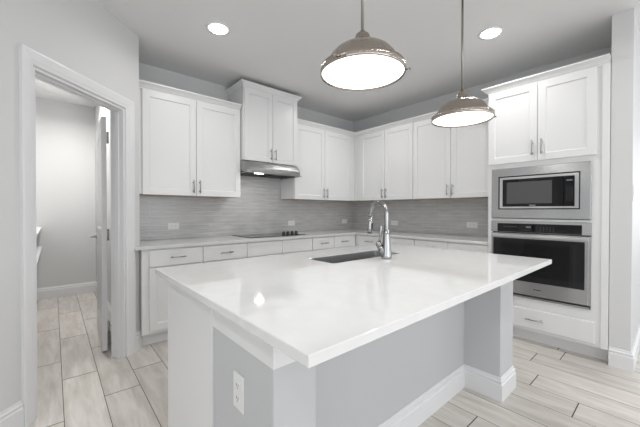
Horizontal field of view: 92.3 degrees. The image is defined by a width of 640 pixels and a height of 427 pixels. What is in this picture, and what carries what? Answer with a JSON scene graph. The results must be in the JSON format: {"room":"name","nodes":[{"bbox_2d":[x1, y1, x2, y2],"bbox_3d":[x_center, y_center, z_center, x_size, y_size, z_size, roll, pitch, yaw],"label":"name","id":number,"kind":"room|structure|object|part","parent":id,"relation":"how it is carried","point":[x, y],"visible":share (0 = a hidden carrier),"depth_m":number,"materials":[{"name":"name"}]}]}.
{"room":"kitchen","nodes":[
{"label":"kitchen","id":0,"kind":"room"},
{"bbox_2d":[35,97,95,287],"bbox_3d":[-3.817,-0.204,4.353,1.250,2.780,0.120,0,1,-41],"label":"wall","id":1,"kind":"structure","parent":0,"point":[65,132],"depth_m":4.41,"materials":[{"name":"white paint"}]},
{"bbox_2d":[37,281,110,322],"bbox_3d":[-2.908,1.117,3.321,1.015,0.160,2.650,0,1,-41],"label":"baseboard","id":2,"kind":"structure","parent":1,"relation":"attached to","point":[87,287],"depth_m":4.39,"materials":[{"name":"white paint"}]},
{"bbox_2d":[0,0,139,411],"bbox_3d":[-1.749,-0.182,2.269,0.386,2.780,1.825,0,1,-7],"label":"wall","id":3,"kind":"structure","parent":0,"point":[82,36],"depth_m":1.78,"materials":[{"name":"white paint"}]},
{"bbox_2d":[0,400,23,426],"bbox_3d":[-1.694,1.135,1.551,0.017,0.160,0.373,0,1,4],"label":"baseboard","id":4,"kind":"structure","parent":3,"relation":"attached to","point":[13,416],"depth_m":1.69,"materials":[{"name":"white paint"}]},
{"bbox_2d":[19,43,135,426],"bbox_3d":[-1.644,0.127,2.198,0.021,2.165,0.940,0,1,4],"label":"trim","id":5,"kind":"structure","parent":3,"relation":"attached to","point":[28,57],"depth_m":1.78,"materials":[{"name":"white paint"}]},
{"bbox_2d":[33,67,125,417],"bbox_3d":[-1.713,0.172,2.193,0.115,2.075,0.760,0,1,4],"label":"trim","id":6,"kind":"structure","parent":3,"relation":"attached to","point":[117,141],"depth_m":2.55,"materials":[{"name":"white paint"}]},
{"bbox_2d":[90,116,109,350],"bbox_3d":[-2.086,0.176,2.932,0.148,2.028,0.736,0,1,-39],"label":"door","id":7,"kind":"structure","parent":3,"relation":"in","point":[102,236],"depth_m":2.67,"materials":[{"name":"white paint"}]},
{"bbox_2d":[136,330,141,350],"bbox_3d":[-1.614,1.124,2.741,0.038,0.160,0.127,0,1,-10],"label":"baseboard","id":8,"kind":"structure","parent":3,"relation":"attached to","point":[138,333],"depth_m":2.72,"materials":[{"name":"white paint"}]},
{"bbox_2d":[95,105,110,304],"bbox_3d":[-2.726,-0.199,3.963,0.115,2.780,1.900,0,1,-41],"label":"wall","id":9,"kind":"structure","parent":0,"point":[100,111],"depth_m":3.58,"materials":[{"name":"white paint"}]},
{"bbox_2d":[139,62,353,240],"bbox_3d":[0.446,-0.208,5.359,6.534,2.780,0.150,0,1,-41],"label":"wall","id":10,"kind":"structure","parent":0,"point":[149,73],"depth_m":3.64,"materials":[{"name":"white paint"}]},
{"bbox_2d":[139,79,241,197],"bbox_3d":[-1.435,-0.727,3.364,1.076,1.077,0.369,0,1,-41],"label":"upper cabinet","id":11,"kind":"object","parent":10,"relation":"attached to","point":[189,142],"visible":0.9,"depth_m":3.22,"materials":[{"name":"white paint"}]},
{"bbox_3d":[-1.515,-0.691,3.113,0.504,1.010,0.020,0,1,-41],"label":"door","id":12,"kind":"part","parent":11,"relation":"part of","materials":[{"name":"white paint"}]},
{"bbox_3d":[-1.460,-0.193,3.397,1.052,0.004,0.290,0,1,-41],"label":"panel","id":13,"kind":"part","parent":11,"relation":"part of","materials":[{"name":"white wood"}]},
{"bbox_3d":[-1.330,-1.232,3.240,1.076,0.064,0.053,0,1,-41],"label":"crown moulding","id":14,"kind":"part","parent":11,"relation":"part of","materials":[{"name":"white paint"}]},
{"bbox_3d":[-1.130,-0.694,3.446,0.504,1.010,0.020,0,1,-41],"label":"door","id":15,"kind":"part","parent":11,"relation":"part of","materials":[{"name":"white paint"}]},
{"bbox_2d":[139,170,352,240],"bbox_3d":[-0.694,-0.178,4.264,3.372,0.907,0.008,0,1,-41],"label":"tile backsplash","id":16,"kind":"structure","parent":10,"relation":"attached to","point":[259,208],"depth_m":4.00,"materials":[{"name":"grey tile"}]},
{"bbox_2d":[168,223,178,228],"bbox_3d":[-1.637,0.140,3.437,0.118,0.072,0.009,0,1,-41],"label":"wall outlet","id":17,"kind":"object","parent":16,"relation":"attached to","point":[170,225],"visible":1,"depth_m":3.44,"materials":[{"name":"white plastic"}]},
{"bbox_2d":[288,221,294,225],"bbox_3d":[-0.416,0.141,4.497,0.118,0.072,0.009,0,1,-41],"label":"wall outlet","id":18,"kind":"object","parent":16,"relation":"attached to","point":[290,223],"visible":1,"depth_m":4.50,"materials":[{"name":"white plastic"}]},
{"bbox_2d":[225,79,301,165],"bbox_3d":[-0.709,-1.083,3.950,0.857,0.909,0.451,0,1,-41],"label":"upper cabinet","id":19,"kind":"object","parent":10,"relation":"attached to","point":[268,116],"visible":0.96,"depth_m":3.76,"materials":[{"name":"white paint"}]},
{"bbox_3d":[-0.734,-1.047,3.690,0.375,0.842,0.020,0,1,-41],"label":"door","id":20,"kind":"part","parent":19,"relation":"part of","materials":[{"name":"white paint"}]},
{"bbox_3d":[-0.711,-1.505,3.949,0.857,0.064,0.441,0,1,-41],"label":"crown moulding","id":21,"kind":"part","parent":19,"relation":"part of","materials":[{"name":"white paint"}]},
{"bbox_3d":[-0.448,-1.049,3.939,0.375,0.842,0.020,0,1,-41],"label":"door","id":22,"kind":"part","parent":19,"relation":"part of","materials":[{"name":"white paint"}]},
{"bbox_2d":[240,160,301,179],"bbox_3d":[-0.693,-0.551,3.930,0.785,0.154,0.486,0,1,-41],"label":"range hood","id":23,"kind":"object","parent":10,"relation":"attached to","point":[249,168],"visible":0.96,"depth_m":3.76,"materials":[{"name":"silver metal"}]},
{"bbox_3d":[-0.700,-0.490,3.938,0.765,0.016,0.461,0,1,-41],"label":"filter panel","id":24,"kind":"part","parent":23,"relation":"part of","materials":[{"name":"grey metal"}]},
{"bbox_2d":[281,118,356,201],"bbox_3d":[0.133,-0.738,4.725,1.508,1.077,0.369,0,1,-41],"label":"upper cabinet","id":25,"kind":"object","parent":10,"relation":"attached to","point":[325,154],"visible":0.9,"depth_m":4.45,"materials":[{"name":"white paint"}]},
{"bbox_3d":[-0.139,-0.701,4.307,0.536,1.010,0.020,0,1,-41],"label":"door","id":26,"kind":"part","parent":25,"relation":"part of","materials":[{"name":"white paint"}]},
{"bbox_3d":[0.108,-0.204,4.758,1.484,0.004,0.290,0,1,-41],"label":"panel","id":27,"kind":"part","parent":25,"relation":"part of","materials":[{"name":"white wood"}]},
{"bbox_3d":[0.119,-1.242,4.498,1.194,0.064,0.053,0,1,-41],"label":"crown moulding","id":28,"kind":"part","parent":25,"relation":"part of","materials":[{"name":"white paint"}]},
{"bbox_3d":[0.270,-0.704,4.662,0.536,1.010,0.020,0,1,-41],"label":"door","id":29,"kind":"part","parent":25,"relation":"part of","materials":[{"name":"white paint"}]},
{"bbox_2d":[27,292,639,426],"bbox_3d":[0.562,1.248,1.601,11.000,0.060,10.300,0,1,-41],"label":"floor","id":30,"kind":"structure","parent":0,"point":[81,384],"depth_m":2.13,"materials":[{"name":"grey tile"}]},
{"bbox_2d":[140,243,246,345],"bbox_3d":[-1.369,0.758,3.253,1.014,0.883,0.646,0,1,-41],"label":"base cabinet","id":31,"kind":"object","parent":30,"relation":"on","point":[153,288],"visible":0.37,"depth_m":2.82,"materials":[{"name":"white paint"}]},
{"bbox_3d":[-1.347,0.773,2.905,0.474,0.564,0.020,0,1,-41],"label":"door","id":32,"kind":"part","parent":31,"relation":"part of","materials":[{"name":"white paint"}]},
{"bbox_3d":[-1.347,0.404,2.902,0.474,0.154,0.020,0,1,-41],"label":"drawer","id":33,"kind":"part","parent":31,"relation":"part of","materials":[{"name":"white paint"}]},
{"bbox_3d":[-0.985,0.770,3.219,0.474,0.564,0.020,0,1,-41],"label":"door","id":34,"kind":"part","parent":31,"relation":"part of","materials":[{"name":"white paint"}]},
{"bbox_3d":[-0.985,0.401,3.216,0.474,0.154,0.020,0,1,-41],"label":"drawer","id":35,"kind":"part","parent":31,"relation":"part of","materials":[{"name":"white paint"}]},
{"bbox_2d":[135,229,487,250],"bbox_3d":[0.084,0.301,3.329,3.428,0.030,2.430,0,1,-41],"label":"countertop","id":36,"kind":"structure","parent":31,"relation":"on","point":[200,241],"depth_m":3.52,"materials":[{"name":"stone"}]},
{"bbox_2d":[233,231,305,237],"bbox_3d":[-0.645,0.253,3.963,0.807,0.052,0.465,0,1,-41],"label":"cooktop","id":37,"kind":"object","parent":36,"relation":"in","point":[283,233],"visible":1,"depth_m":3.88,"materials":[{"name":"black glass"}]},
{"bbox_2d":[246,238,311,257],"bbox_3d":[-0.635,0.753,3.890,0.925,0.883,0.646,0,1,-41],"label":"base cabinet","id":38,"kind":"object","parent":30,"relation":"on","point":[276,247],"visible":0.06,"depth_m":3.63,"materials":[{"name":"white paint"}]},
{"bbox_2d":[311,235,354,250],"bbox_3d":[0.031,0.748,4.468,0.836,0.883,0.646,0,1,-41],"label":"base cabinet","id":39,"kind":"object","parent":30,"relation":"on","point":[330,242],"visible":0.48,"depth_m":4.22,"materials":[{"name":"white paint"}]},
{"bbox_3d":[0.045,0.394,4.110,0.385,0.154,0.020,0,1,-41],"label":"drawer","id":40,"kind":"part","parent":39,"relation":"part of","materials":[{"name":"white paint"}]},
{"bbox_3d":[0.339,0.392,4.365,0.385,0.154,0.020,0,1,-41],"label":"drawer","id":41,"kind":"part","parent":39,"relation":"part of","materials":[{"name":"white paint"}]},
{"bbox_2d":[168,281,515,426],"bbox_3d":[0.254,0.772,1.913,1.991,0.884,1.116,0,1,-41],"label":"kitchen island","id":42,"kind":"object","parent":30,"relation":"on","point":[402,377],"visible":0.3,"depth_m":1.47,"materials":[{"name":"grey paint"}]},
{"bbox_3d":[-0.601,0.776,1.412,0.026,0.884,0.592,0,1,-41],"label":"panel","id":43,"kind":"part","parent":42,"relation":"part of","materials":[{"name":"white paint"}]},
{"bbox_2d":[233,370,244,414],"bbox_3d":[-0.269,0.588,1.013,0.009,0.118,0.072,0,1,-41],"label":"wall outlet","id":44,"kind":"object","parent":42,"relation":"attached to","point":[238,380],"visible":1,"depth_m":1.00,"materials":[{"name":"white plastic"}]},
{"bbox_2d":[235,381,239,390],"bbox_3d":[-0.271,0.567,1.011,0.003,0.028,0.033,0,1,-41],"label":"socket","id":45,"kind":"object","parent":44,"relation":"attached to","point":[237,383],"depth_m":1.01,"materials":[{"name":"grey plastic"}]},
{"bbox_2d":[235,394,239,402],"bbox_3d":[-0.271,0.609,1.012,0.003,0.028,0.033,0,1,-41],"label":"socket","id":46,"kind":"object","parent":44,"relation":"attached to","point":[237,396],"depth_m":1.01,"materials":[{"name":"grey plastic"}]},
{"bbox_3d":[-0.248,0.387,1.075,0.105,0.099,0.480,0,1,-41],"label":"cove moulding","id":47,"kind":"part","parent":42,"relation":"part of","materials":[{"name":"white paint"}]},
{"bbox_2d":[155,244,551,368],"bbox_3d":[0.310,0.316,1.848,2.046,0.030,1.334,0,1,-41],"label":"island countertop","id":48,"kind":"structure","parent":42,"relation":"on","point":[314,312],"depth_m":1.24,"materials":[{"name":"white stone"}]},
{"bbox_2d":[311,250,398,262],"bbox_3d":[0.266,0.412,2.173,0.770,0.224,0.315,0,1,-41],"label":"sink","id":49,"kind":"object","parent":48,"relation":"in","point":[374,253],"visible":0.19,"depth_m":2.30,"materials":[{"name":"silver metal"}]},
{"bbox_2d":[367,201,391,258],"bbox_3d":[0.391,0.105,2.076,0.096,0.386,0.196,0,1,-41],"label":"kitchen faucet","id":50,"kind":"object","parent":48,"relation":"on","point":[384,248],"visible":1,"depth_m":2.03,"materials":[{"name":"silver metal"}]},
{"bbox_3d":[0.395,0.045,2.089,0.029,0.267,0.168,0,1,-41],"label":"spout","id":51,"kind":"part","parent":50,"relation":"part of","materials":[{"name":"silver metal"}]},
{"bbox_3d":[0.411,0.234,2.038,0.086,0.099,0.048,0,1,0],"label":"valve arm","id":52,"kind":"part","parent":50,"relation":"part of","materials":[{"name":"silver metal"}]},
{"bbox_3d":[0.400,0.138,2.038,0.029,0.124,0.021,0,1,4],"label":"lever","id":53,"kind":"part","parent":50,"relation":"part of","materials":[{"name":"silver metal"}]},
{"bbox_3d":[0.474,1.142,1.662,1.991,0.150,0.442,0,1,-41],"label":"baseboard","id":54,"kind":"part","parent":42,"relation":"part of","materials":[{"name":"white paint"}]},
{"bbox_2d":[355,235,414,245],"bbox_3d":[1.049,0.751,4.342,0.646,0.883,0.989,0,1,-41],"label":"base cabinet","id":55,"kind":"object","parent":30,"relation":"on","point":[360,240],"visible":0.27,"depth_m":4.23,"materials":[{"name":"white paint"}]},
{"bbox_3d":[0.707,0.393,4.311,0.020,0.154,0.460,0,1,-41],"label":"drawer","id":56,"kind":"part","parent":55,"relation":"part of","materials":[{"name":"white paint"}]},
{"bbox_3d":[1.012,0.397,3.959,0.020,0.154,0.460,0,1,-41],"label":"drawer","id":57,"kind":"part","parent":55,"relation":"part of","materials":[{"name":"white paint"}]},
{"bbox_2d":[415,239,487,252],"bbox_3d":[1.652,0.758,3.648,0.646,0.883,0.846,0,1,-41],"label":"base cabinet","id":58,"kind":"object","parent":30,"relation":"on","point":[423,243],"visible":0.16,"depth_m":3.41,"materials":[{"name":"white paint"}]},
{"bbox_3d":[1.304,0.400,3.623,0.020,0.154,0.418,0,1,-41],"label":"drawer","id":59,"kind":"part","parent":58,"relation":"part of","materials":[{"name":"white paint"}]},
{"bbox_3d":[1.582,0.404,3.303,0.020,0.154,0.418,0,1,-41],"label":"drawer","id":60,"kind":"part","parent":58,"relation":"part of","materials":[{"name":"white paint"}]},
{"bbox_2d":[481,53,610,360],"bbox_3d":[2.205,-0.026,2.993,0.677,2.464,0.955,0,1,-41],"label":"tall cabinet","id":61,"kind":"object","parent":30,"relation":"on","point":[562,114],"visible":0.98,"depth_m":2.65,"materials":[{"name":"white paint"}]},
{"bbox_3d":[1.845,-0.838,2.956,0.020,0.705,0.414,0,1,-41],"label":"door","id":62,"kind":"part","parent":61,"relation":"part of","materials":[{"name":"white paint"}]},
{"bbox_2d":[491,221,591,309],"bbox_3d":[2.136,0.430,2.950,0.502,0.713,0.759,0,1,-41],"label":"wall oven","id":63,"kind":"object","parent":61,"relation":"in","point":[566,281],"visible":0.91,"depth_m":2.70,"materials":[{"name":"silver metal"}]},
{"bbox_3d":[1.972,0.136,2.805,0.002,0.081,0.645,0,1,-41],"label":"control panel","id":64,"kind":"part","parent":63,"relation":"part of","materials":[{"name":"black glass"}]},
{"bbox_3d":[1.956,0.211,2.786,0.018,0.026,0.729,0,1,-41],"label":"handle","id":65,"kind":"part","parent":63,"relation":"part of","materials":[{"name":"silver metal"}]},
{"bbox_3d":[1.972,0.774,2.812,0.010,0.026,0.759,0,1,-41],"label":"vent trim","id":66,"kind":"part","parent":63,"relation":"part of","materials":[{"name":"grey metal"}]},
{"bbox_2d":[491,161,591,219],"bbox_3d":[2.129,-0.194,2.938,0.422,0.485,0.759,0,1,-41],"label":"microwave","id":67,"kind":"object","parent":61,"relation":"in","point":[563,190],"visible":1,"depth_m":2.75,"materials":[{"name":"silver metal"}]},
{"bbox_3d":[1.952,-0.196,2.841,0.014,0.262,0.474,0,1,-41],"label":"door glass","id":68,"kind":"part","parent":67,"relation":"part of","materials":[{"name":"black glass"}]},
{"bbox_3d":[1.977,-0.197,2.810,0.017,0.304,0.609,0,1,-41],"label":"door frame","id":69,"kind":"part","parent":67,"relation":"part of","materials":[{"name":"silver metal"}]},
{"bbox_3d":[2.134,-0.194,2.631,0.014,0.262,0.074,0,1,-41],"label":"control panel","id":70,"kind":"part","parent":67,"relation":"part of","materials":[{"name":"black glass"}]},
{"bbox_3d":[1.984,-0.602,2.755,0.036,0.135,0.015,0,1,-41],"label":"handle","id":71,"kind":"part","parent":61,"relation":"part of","materials":[{"name":"silver metal"}]},
{"bbox_3d":[2.058,-1.225,2.853,0.284,0.064,0.955,0,1,-41],"label":"crown moulding","id":72,"kind":"part","parent":61,"relation":"part of","materials":[{"name":"white paint"}]},
{"bbox_3d":[1.975,0.974,2.821,0.020,0.176,0.818,0,1,-41],"label":"drawer","id":73,"kind":"part","parent":61,"relation":"part of","materials":[{"name":"white paint"}]},
{"bbox_3d":[2.115,-0.835,2.645,0.020,0.705,0.402,0,1,-41],"label":"door","id":74,"kind":"part","parent":61,"relation":"part of","materials":[{"name":"white paint"}]},
{"bbox_2d":[35,0,639,121],"bbox_3d":[0.615,-1.637,1.518,11.300,0.150,10.450,0,1,-41],"label":"ceiling","id":75,"kind":"structure","parent":0,"point":[282,45],"depth_m":2.79,"materials":[{"name":"white paint"}]},
{"bbox_2d":[206,21,229,34],"bbox_3d":[-0.864,-1.562,2.611,0.196,0.022,0.196,0,1,-41],"label":"recessed light","id":76,"kind":"object","parent":75,"relation":"in","point":[215,27],"visible":1,"depth_m":2.58,"materials":[{"name":"white paint"}]},
{"bbox_2d":[320,0,410,90],"bbox_3d":[0.204,-1.096,1.400,0.405,0.928,0.386,0,1,10],"label":"pendant light","id":77,"kind":"object","parent":75,"relation":"hanging from","point":[363,62],"visible":1,"depth_m":1.34,"materials":[{"name":"silver metal"}]},
{"bbox_3d":[0.195,-1.177,1.401,0.014,0.729,0.014,0,1,10],"label":"rod","id":78,"kind":"part","parent":77,"relation":"part of","materials":[{"name":"silver metal"}]},
{"bbox_3d":[0.194,-0.712,1.406,0.372,0.106,0.372,0,1,10],"label":"lamp shade","id":79,"kind":"part","parent":77,"relation":"part of","materials":[{"name":"silver metal"}]},
{"bbox_2d":[322,55,403,88],"bbox_3d":[0.194,-0.640,1.406,0.371,0.002,0.371,0,1,10],"label":"diffuser","id":80,"kind":"object","parent":77,"relation":"attached to","point":[338,71],"depth_m":1.38,"materials":[{"name":"white glass"}]},
{"bbox_2d":[431,0,495,127],"bbox_3d":[0.963,-1.096,2.058,0.405,0.939,0.386,0,1,10],"label":"pendant light","id":81,"kind":"object","parent":75,"relation":"hanging from","point":[462,111],"visible":1,"depth_m":2.01,"materials":[{"name":"silver metal"}]},
{"bbox_3d":[0.953,-1.177,2.059,0.014,0.740,0.014,0,1,10],"label":"rod","id":82,"kind":"part","parent":81,"relation":"part of","materials":[{"name":"silver metal"}]},
{"bbox_3d":[0.953,-0.707,2.063,0.372,0.106,0.372,0,1,10],"label":"lamp shade","id":83,"kind":"part","parent":81,"relation":"part of","materials":[{"name":"silver metal"}]},
{"bbox_2d":[433,111,492,125],"bbox_3d":[0.953,-0.634,2.064,0.371,0.002,0.371,0,1,10],"label":"diffuser","id":84,"kind":"object","parent":81,"relation":"attached to","point":[444,118],"depth_m":2.05,"materials":[{"name":"white glass"}]},
{"bbox_2d":[478,26,503,38],"bbox_3d":[1.483,-1.560,2.672,0.196,0.022,0.196,0,1,-41],"label":"recessed light","id":85,"kind":"object","parent":75,"relation":"in","point":[494,31],"visible":1,"depth_m":2.65,"materials":[{"name":"white paint"}]},
{"bbox_2d":[353,46,610,238],"bbox_3d":[1.736,-0.196,4.165,0.150,2.780,3.345,0,1,-41],"label":"wall","id":86,"kind":"structure","parent":0,"point":[432,105],"depth_m":4.15,"materials":[{"name":"white paint"}]},
{"bbox_2d":[355,118,424,200],"bbox_3d":[1.000,-0.736,4.598,0.369,1.077,1.064,0,1,-41],"label":"upper cabinet","id":87,"kind":"object","parent":86,"relation":"attached to","point":[383,153],"visible":0.96,"depth_m":4.44,"materials":[{"name":"white paint"}]},
{"bbox_3d":[0.788,-0.703,4.633,0.020,1.010,0.460,0,1,-41],"label":"door","id":88,"kind":"part","parent":87,"relation":"part of","materials":[{"name":"white paint"}]},
{"bbox_3d":[0.881,-1.242,4.490,0.053,0.064,1.064,0,1,-41],"label":"crown moulding","id":89,"kind":"part","parent":87,"relation":"part of","materials":[{"name":"white paint"}]},
{"bbox_3d":[1.027,-0.202,4.628,0.290,0.004,1.040,0,1,-41],"label":"panel","id":90,"kind":"part","parent":87,"relation":"part of","materials":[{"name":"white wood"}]},
{"bbox_3d":[1.092,-0.699,4.282,0.020,1.010,0.460,0,1,-41],"label":"door","id":91,"kind":"part","parent":87,"relation":"part of","materials":[{"name":"white paint"}]},
{"bbox_2d":[353,198,487,236],"bbox_3d":[1.379,0.039,4.457,0.008,0.474,2.440,0,1,-41],"label":"tile backsplash","id":92,"kind":"structure","parent":86,"relation":"attached to","point":[432,216],"depth_m":4.28,"materials":[{"name":"grey tile"}]},
{"bbox_2d":[467,222,477,227],"bbox_3d":[1.901,0.142,3.843,0.009,0.072,0.134,0,1,-41],"label":"wall outlet","id":93,"kind":"object","parent":92,"relation":"attached to","point":[469,224],"visible":1,"depth_m":3.84,"materials":[{"name":"white plastic"}]},
{"bbox_2d":[412,98,488,199],"bbox_3d":[1.693,-0.728,3.800,0.369,1.077,1.046,0,1,-41],"label":"upper cabinet","id":94,"kind":"object","parent":86,"relation":"attached to","point":[448,163],"visible":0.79,"depth_m":3.73,"materials":[{"name":"white paint"}]},
{"bbox_3d":[1.415,-0.696,3.911,0.020,1.010,0.508,0,1,-41],"label":"door","id":95,"kind":"part","parent":94,"relation":"part of","materials":[{"name":"white paint"}]},
{"bbox_3d":[1.574,-1.233,3.691,0.053,0.064,1.046,0,1,-41],"label":"crown moulding","id":96,"kind":"part","parent":94,"relation":"part of","materials":[{"name":"white paint"}]},
{"bbox_3d":[1.721,-0.193,3.829,0.290,0.004,1.022,0,1,-41],"label":"panel","id":97,"kind":"part","parent":94,"relation":"part of","materials":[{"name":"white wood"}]},
{"bbox_3d":[1.751,-0.691,3.524,0.020,1.010,0.508,0,1,-41],"label":"door","id":98,"kind":"part","parent":94,"relation":"part of","materials":[{"name":"white paint"}]},
{"bbox_2d":[608,8,639,351],"bbox_3d":[3.716,-0.188,3.585,3.620,2.780,0.127,0,1,-41],"label":"wall","id":99,"kind":"structure","parent":0,"point":[624,246],"depth_m":2.40,"materials":[{"name":"white paint"}]},
{"bbox_2d":[608,324,639,372],"bbox_3d":[3.715,1.127,3.585,3.637,0.150,0.142,0,1,-41],"label":"baseboard","id":100,"kind":"structure","parent":99,"relation":"attached to","point":[625,360],"depth_m":2.41,"materials":[{"name":"white paint"}]},
{"bbox_2d":[633,184,635,200],"bbox_3d":[2.462,-0.163,2.406,0.170,0.120,0.009,0,1,-41],"label":"light switch","id":101,"kind":"object","parent":99,"relation":"attached to","point":[634,186],"visible":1,"depth_m":2.36,"materials":[{"name":"white plastic"}]},
{"bbox_3d":[-3.036,-0.186,2.592,0.120,2.780,3.564,0,1,-41],"label":"wall","id":102,"kind":"structure","parent":0,"visible":0},
{"bbox_2d":[36,227,41,237],"bbox_3d":[-3.262,0.302,3.264,0.415,0.220,2.240,0,1,-41],"label":"shelf","id":103,"kind":"object","parent":102,"relation":"attached to","point":[38,229],"visible":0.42,"depth_m":3.48,"materials":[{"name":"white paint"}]},
{"bbox_2d":[37,246,41,262],"bbox_3d":[-3.262,0.572,3.267,0.415,0.220,2.240,0,1,-41],"label":"shelf","id":104,"kind":"object","parent":102,"relation":"attached to","point":[39,248],"visible":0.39,"depth_m":3.70,"materials":[{"name":"white paint"}]}
]}

